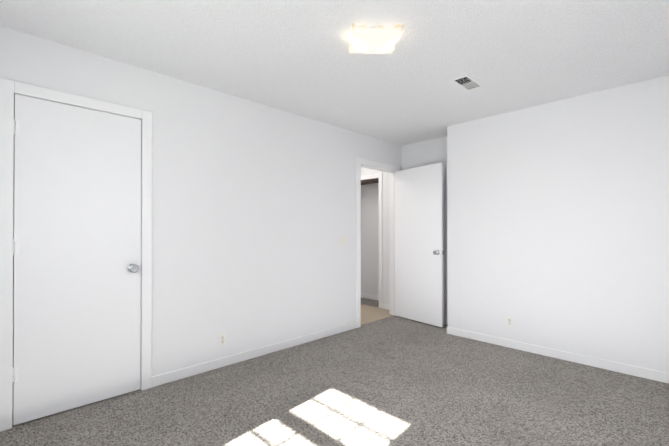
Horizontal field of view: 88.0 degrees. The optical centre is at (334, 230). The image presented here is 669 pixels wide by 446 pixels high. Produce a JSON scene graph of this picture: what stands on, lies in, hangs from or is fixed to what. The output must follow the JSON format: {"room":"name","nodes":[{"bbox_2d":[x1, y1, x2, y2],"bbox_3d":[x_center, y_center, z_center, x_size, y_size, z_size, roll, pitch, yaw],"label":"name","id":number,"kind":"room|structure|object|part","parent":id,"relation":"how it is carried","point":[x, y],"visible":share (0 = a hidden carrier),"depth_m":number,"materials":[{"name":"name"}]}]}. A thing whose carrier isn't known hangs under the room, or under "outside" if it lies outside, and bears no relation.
{"room":"empty bedroom","nodes":[
{"label":"empty bedroom","id":0,"kind":"room"},
{"bbox_2d":[0,26,400,375],"bbox_3d":[-0.725,-0.007,3.431,4.860,2.440,0.120,0,0,-44],"label":"wall","id":1,"kind":"structure","parent":0,"point":[253,212],"depth_m":3.14,"materials":[{"name":"white paint"}]},
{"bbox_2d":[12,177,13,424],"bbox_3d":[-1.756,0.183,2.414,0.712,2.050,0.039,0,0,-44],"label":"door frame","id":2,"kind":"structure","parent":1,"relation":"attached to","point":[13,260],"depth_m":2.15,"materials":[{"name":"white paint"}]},
{"bbox_2d":[12,119,19,382],"bbox_3d":[-1.965,0.127,2.121,0.059,1.621,0.016,0,0,-44],"label":"closet door hinges","id":3,"kind":"object","parent":1,"relation":"attached to","point":[15,376],"visible":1,"depth_m":2.13,"materials":[{"name":"white paint"}]},
{"bbox_2d":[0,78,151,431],"bbox_3d":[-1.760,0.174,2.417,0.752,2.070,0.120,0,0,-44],"label":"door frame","id":4,"kind":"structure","parent":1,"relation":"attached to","point":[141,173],"depth_m":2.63,"materials":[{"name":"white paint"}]},
{"bbox_2d":[13,94,140,425],"bbox_3d":[-1.724,0.180,2.388,0.714,2.036,0.155,0,0,-44],"label":"closet door","id":5,"kind":"structure","parent":1,"relation":"in","point":[77,266],"depth_m":2.33,"materials":[{"name":"white paint"}]},
{"bbox_3d":[-1.504,0.282,2.603,0.098,0.064,0.155,0,0,-44],"label":"knob","id":6,"kind":"part","parent":5,"relation":"part of","materials":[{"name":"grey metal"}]},
{"bbox_2d":[219,332,225,346],"bbox_3d":[-0.992,0.969,3.076,0.070,0.115,0.007,0,0,-44],"label":"outlet","id":7,"kind":"object","parent":1,"relation":"attached to","point":[222,339],"visible":1,"depth_m":3.07,"materials":[{"name":"white plastic"}]},
{"bbox_2d":[152,322,356,386],"bbox_3d":[-0.568,1.172,3.486,2.352,0.082,0.013,0,0,-44],"label":"baseboard","id":8,"kind":"structure","parent":1,"relation":"attached to","point":[189,371],"depth_m":3.20,"materials":[{"name":"white paint"}]},
{"bbox_2d":[341,235,344,244],"bbox_3d":[0.103,0.119,4.144,0.070,0.115,0.019,0,0,-44],"label":"light switch","id":9,"kind":"object","parent":1,"relation":"attached to","point":[342,239],"visible":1,"depth_m":4.14,"materials":[{"name":"white plastic"}]},
{"bbox_2d":[356,157,400,327],"bbox_3d":[0.562,0.156,4.690,0.940,2.125,0.152,0,0,-44],"label":"door frame","id":10,"kind":"structure","parent":1,"relation":"attached to","point":[359,161],"depth_m":4.58,"materials":[{"name":"white paint"}]},
{"bbox_2d":[394,163,443,326],"bbox_3d":[1.100,0.185,4.600,0.035,2.033,0.785,0,0,-37],"label":"hall door","id":11,"kind":"structure","parent":1,"relation":"in","point":[418,230],"depth_m":4.55,"materials":[{"name":"white paint"}]},
{"bbox_2d":[433,250,443,254],"bbox_3d":[1.313,0.277,4.321,0.155,0.064,0.101,0,0,-37],"label":"door knob","id":12,"kind":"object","parent":11,"relation":"attached to","point":[436,252],"depth_m":4.29,"materials":[{"name":"grey metal"}]},
{"bbox_2d":[0,297,668,445],"bbox_3d":[0.017,1.238,3.389,5.870,0.050,6.170,0,0,-44],"label":"floor carpet","id":13,"kind":"object","parent":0,"point":[394,381],"visible":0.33,"depth_m":2.42,"materials":[{"name":"grey carpet"}]},
{"bbox_2d":[0,0,668,145],"bbox_3d":[0.017,-1.257,3.401,5.870,0.060,6.170,0,0,-44],"label":"ceiling","id":14,"kind":"structure","parent":0,"point":[294,57],"depth_m":2.36,"materials":[{"name":"white paint"}]},
{"bbox_2d":[348,23,403,53],"bbox_3d":[0.252,-1.184,2.210,0.311,0.098,0.311,0,0,-2],"label":"ceiling light","id":15,"kind":"object","parent":14,"relation":"attached to","point":[378,39],"visible":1,"depth_m":2.13,"materials":[{"name":"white glass"}]},
{"bbox_2d":[451,75,482,90],"bbox_3d":[1.109,-1.225,2.893,0.300,0.008,0.140,0,0,-44],"label":"ceiling vent","id":16,"kind":"object","parent":14,"relation":"in","point":[466,82],"visible":1,"depth_m":2.89,"materials":[{"name":"white metal"}]},
{"bbox_2d":[361,183,378,295],"bbox_3d":[0.395,0.006,6.262,0.480,2.440,2.600,0,0,-44],"label":"wall","id":17,"kind":"structure","parent":0,"point":[369,238],"depth_m":6.18,"materials":[{"name":"white paint"}]},
{"bbox_2d":[361,293,388,309],"bbox_3d":[0.423,1.183,5.949,0.630,0.082,1.880,0,0,-44],"label":"baseboard","id":18,"kind":"structure","parent":17,"relation":"attached to","point":[373,297],"depth_m":6.10,"materials":[{"name":"white paint"}]},
{"bbox_2d":[361,167,388,304],"bbox_3d":[0.597,0.003,5.634,0.110,2.440,1.180,0,0,-44],"label":"wall","id":19,"kind":"structure","parent":0,"point":[385,204],"depth_m":5.36,"materials":[{"name":"white paint"}]},
{"bbox_2d":[361,172,382,308],"bbox_3d":[0.607,0.164,5.865,0.490,2.120,0.863,0,0,-44],"label":"door frame","id":20,"kind":"structure","parent":19,"relation":"attached to","point":[372,176],"depth_m":5.41,"materials":[{"name":"white paint"}]},
{"bbox_2d":[361,304,393,324],"bbox_3d":[-0.235,1.217,4.762,2.290,0.004,1.255,0,0,-44],"label":"floor","id":21,"kind":"structure","parent":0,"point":[369,314],"depth_m":5.00,"materials":[{"name":"beige carpet"}]},
{"bbox_2d":[401,136,447,317],"bbox_3d":[1.329,-0.001,4.721,0.120,2.440,0.911,0,0,-44],"label":"wall","id":22,"kind":"structure","parent":0,"point":[425,153],"depth_m":4.61,"materials":[{"name":"white paint"}]},
{"bbox_2d":[447,75,668,372],"bbox_3d":[2.655,-0.006,3.521,1.104,2.440,2.659,0,0,-44],"label":"wall bump-out","id":23,"kind":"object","parent":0,"point":[557,225],"visible":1,"depth_m":3.22,"materials":[{"name":"white paint"}]},
{"bbox_2d":[506,315,512,326],"bbox_3d":[1.812,0.942,3.584,0.007,0.115,0.070,0,0,-44],"label":"outlet","id":24,"kind":"object","parent":23,"relation":"attached to","point":[509,321],"visible":1,"depth_m":3.58,"materials":[{"name":"white plastic"}]},
{"bbox_2d":[446,326,668,383],"bbox_3d":[2.200,1.171,3.183,0.013,0.082,2.522,0,0,-44],"label":"baseboard","id":25,"kind":"structure","parent":23,"relation":"attached to","point":[660,376],"depth_m":3.21,"materials":[{"name":"white paint"}]}
]}

